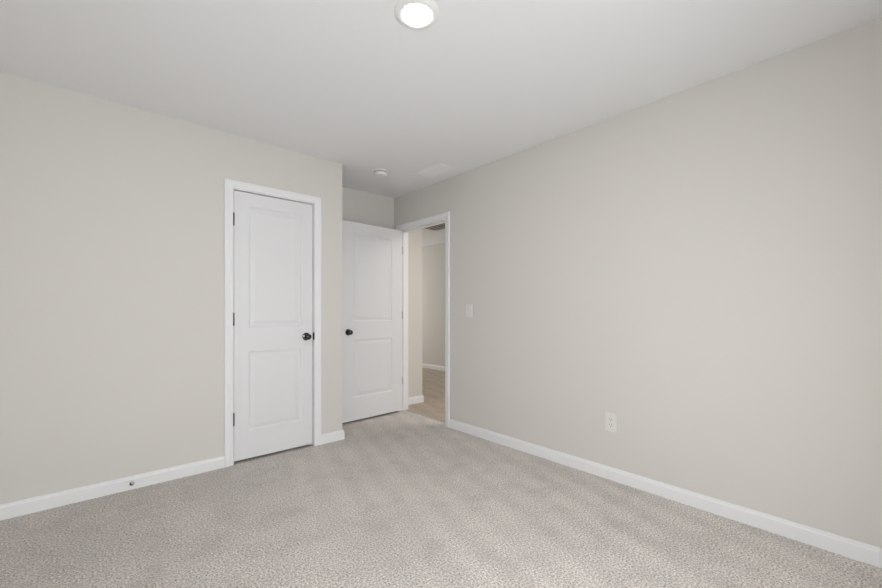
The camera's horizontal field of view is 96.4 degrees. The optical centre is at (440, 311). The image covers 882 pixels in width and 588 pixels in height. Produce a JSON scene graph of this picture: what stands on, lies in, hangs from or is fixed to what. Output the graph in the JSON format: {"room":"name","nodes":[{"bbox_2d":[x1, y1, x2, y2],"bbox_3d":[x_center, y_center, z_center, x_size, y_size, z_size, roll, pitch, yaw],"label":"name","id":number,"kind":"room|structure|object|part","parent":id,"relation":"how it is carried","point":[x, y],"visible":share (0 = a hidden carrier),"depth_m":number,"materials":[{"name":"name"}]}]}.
{"room":"empty bedroom","nodes":[
{"label":"empty bedroom","id":0,"kind":"room"},
{"bbox_2d":[0,71,341,503],"bbox_3d":[-1.982,-0.086,2.901,2.444,2.440,0.581,0,0,-42],"label":"wall","id":1,"kind":"structure","parent":0,"point":[112,213],"depth_m":2.46,"materials":[{"name":"white paint"}]},
{"bbox_2d":[0,456,224,520],"bbox_3d":[-2.137,1.093,2.366,1.502,0.083,0.014,0,0,-42],"label":"baseboard","id":2,"kind":"structure","parent":1,"relation":"attached to","point":[57,499],"depth_m":2.42,"materials":[{"name":"white paint"}]},
{"bbox_2d":[224,178,320,466],"bbox_3d":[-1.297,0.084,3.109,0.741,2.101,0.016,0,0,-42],"label":"trim","id":3,"kind":"structure","parent":1,"relation":"attached to","point":[229,184],"depth_m":2.90,"materials":[{"name":"white paint"}]},
{"bbox_2d":[233,190,312,460],"bbox_3d":[-1.321,0.109,3.125,0.614,2.006,0.161,0,0,-42],"label":"door","id":4,"kind":"structure","parent":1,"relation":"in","point":[273,312],"depth_m":3.10,"materials":[{"name":"white paint"}]},
{"bbox_3d":[-1.100,0.210,3.255,0.065,0.065,0.063,0,0,-42],"label":"knob","id":5,"kind":"part","parent":4,"relation":"part of","materials":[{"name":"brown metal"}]},
{"bbox_2d":[321,429,344,444],"bbox_3d":[-1.133,1.093,3.644,0.215,0.083,0.595,0,0,-42],"label":"baseboard","id":6,"kind":"structure","parent":1,"relation":"attached to","point":[334,436],"depth_m":3.42,"materials":[{"name":"white paint"}]},
{"bbox_2d":[342,187,393,228],"bbox_3d":[-1.898,-0.086,3.441,3.516,2.440,0.115,0,0,-42],"label":"wall","id":7,"kind":"structure","parent":0,"point":[358,206],"depth_m":4.33,"materials":[{"name":"white paint"}]},
{"bbox_2d":[422,242,444,366],"bbox_3d":[0.997,-0.086,6.498,0.115,2.440,6.000,0,0,-42],"label":"wall","id":8,"kind":"structure","parent":0,"point":[433,256],"depth_m":7.70,"materials":[{"name":"white paint"}]},
{"bbox_2d":[422,363,444,370],"bbox_3d":[0.949,1.093,6.455,0.014,0.083,6.000,0,0,-42],"label":"baseboard","id":9,"kind":"structure","parent":8,"relation":"attached to","point":[441,368],"depth_m":7.68,"materials":[{"name":"white paint"}]},
{"bbox_2d":[0,0,881,246],"bbox_3d":[-0.606,-1.356,3.863,6.010,0.100,7.815,0,0,-42],"label":"ceiling","id":10,"kind":"structure","parent":0,"point":[344,82],"depth_m":2.05,"materials":[{"name":"white paint"}]},
{"bbox_2d":[374,169,387,177],"bbox_3d":[-0.561,-1.282,3.680,0.136,0.048,0.136,0,0,-42],"label":"smoke detector","id":11,"kind":"object","parent":10,"relation":"attached to","point":[381,173],"visible":1,"depth_m":3.64,"materials":[{"name":"white plastic"}]},
{"bbox_2d":[394,0,438,29],"bbox_3d":[-0.105,-1.297,1.726,0.196,0.017,0.196,0,0,-42],"label":"recessed light","id":12,"kind":"object","parent":10,"relation":"in","point":[412,14],"visible":1,"depth_m":1.71,"materials":[{"name":"white plastic"}]},
{"bbox_2d":[403,4,430,24],"bbox_3d":[-0.105,-1.296,1.726,0.122,0.015,0.122,0,0,-42],"label":"diffuser","id":13,"kind":"object","parent":12,"relation":"attached to","point":[413,14],"depth_m":1.71,"materials":[{"name":"white"}]},
{"bbox_2d":[424,223,444,230],"bbox_3d":[-0.101,-1.299,5.999,0.520,0.014,0.520,0,0,-42],"label":"ceiling vent","id":14,"kind":"object","parent":10,"relation":"in","point":[441,226],"visible":0.26,"depth_m":6.13,"materials":[{"name":"beige metal"}]},
{"bbox_2d":[415,163,455,177],"bbox_3d":[-0.056,-1.301,3.666,0.200,0.010,0.352,0,0,-42],"label":"ceiling vent","id":15,"kind":"object","parent":10,"relation":"in","point":[435,170],"visible":1,"depth_m":3.64,"materials":[{"name":"white plastic"}]},
{"bbox_2d":[0,368,881,587],"bbox_3d":[-0.606,1.184,3.863,6.010,0.100,7.815,0,0,-42],"label":"floor","id":16,"kind":"structure","parent":0,"point":[406,499],"depth_m":2.03,"materials":[{"name":"carpet"}]},
{"bbox_2d":[394,17,881,547],"bbox_3d":[-0.085,-0.086,4.403,0.474,2.440,7.700,0,0,-42],"label":"wall","id":17,"kind":"structure","parent":0,"point":[699,267],"depth_m":2.27,"materials":[{"name":"white paint"}]},
{"bbox_2d":[342,220,401,422],"bbox_3d":[-0.721,0.102,4.188,0.771,2.016,0.161,0,0,-45],"label":"door","id":18,"kind":"structure","parent":17,"relation":"in","point":[371,255],"depth_m":4.15,"materials":[{"name":"white paint"}]},
{"bbox_3d":[-0.910,0.211,3.933,0.065,0.065,0.063,0,0,-45],"label":"knob","id":19,"kind":"part","parent":18,"relation":"part of","materials":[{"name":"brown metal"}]},
{"bbox_2d":[408,395,423,404],"bbox_3d":[-1.472,1.093,6.064,0.373,0.083,3.372,0,0,-42],"label":"baseboard","id":20,"kind":"structure","parent":17,"relation":"attached to","point":[418,399],"depth_m":4.84,"materials":[{"name":"white paint"}]},
{"bbox_2d":[400,219,444,410],"bbox_3d":[-0.168,0.102,4.227,0.115,2.065,0.812,0,0,-42],"label":"trim","id":21,"kind":"structure","parent":17,"relation":"attached to","point":[405,231],"depth_m":4.51,"materials":[{"name":"white paint"}]},
{"bbox_2d":[396,211,449,427],"bbox_3d":[-0.218,0.080,4.183,0.016,2.109,0.900,0,0,-42],"label":"trim","id":22,"kind":"structure","parent":17,"relation":"attached to","point":[446,215],"depth_m":3.87,"materials":[{"name":"white paint"}]},
{"bbox_2d":[466,304,471,316],"bbox_3d":[0.259,-0.004,3.651,0.010,0.122,0.078,0,0,-42],"label":"light switch","id":23,"kind":"object","parent":17,"relation":"attached to","point":[468,306],"visible":1,"depth_m":3.65,"materials":[{"name":"white plastic"}]},
{"bbox_2d":[605,412,616,432],"bbox_3d":[1.144,0.748,2.654,0.008,0.122,0.078,0,0,-42],"label":"electrical outlet","id":24,"kind":"object","parent":17,"relation":"attached to","point":[610,418],"visible":1,"depth_m":2.65,"materials":[{"name":"white plastic"}]},
{"bbox_2d":[449,419,881,567],"bbox_3d":[1.185,1.093,2.604,0.014,0.083,3.324,0,0,-42],"label":"baseboard","id":25,"kind":"structure","parent":17,"relation":"attached to","point":[853,549],"depth_m":2.24,"materials":[{"name":"white paint"}]}
]}

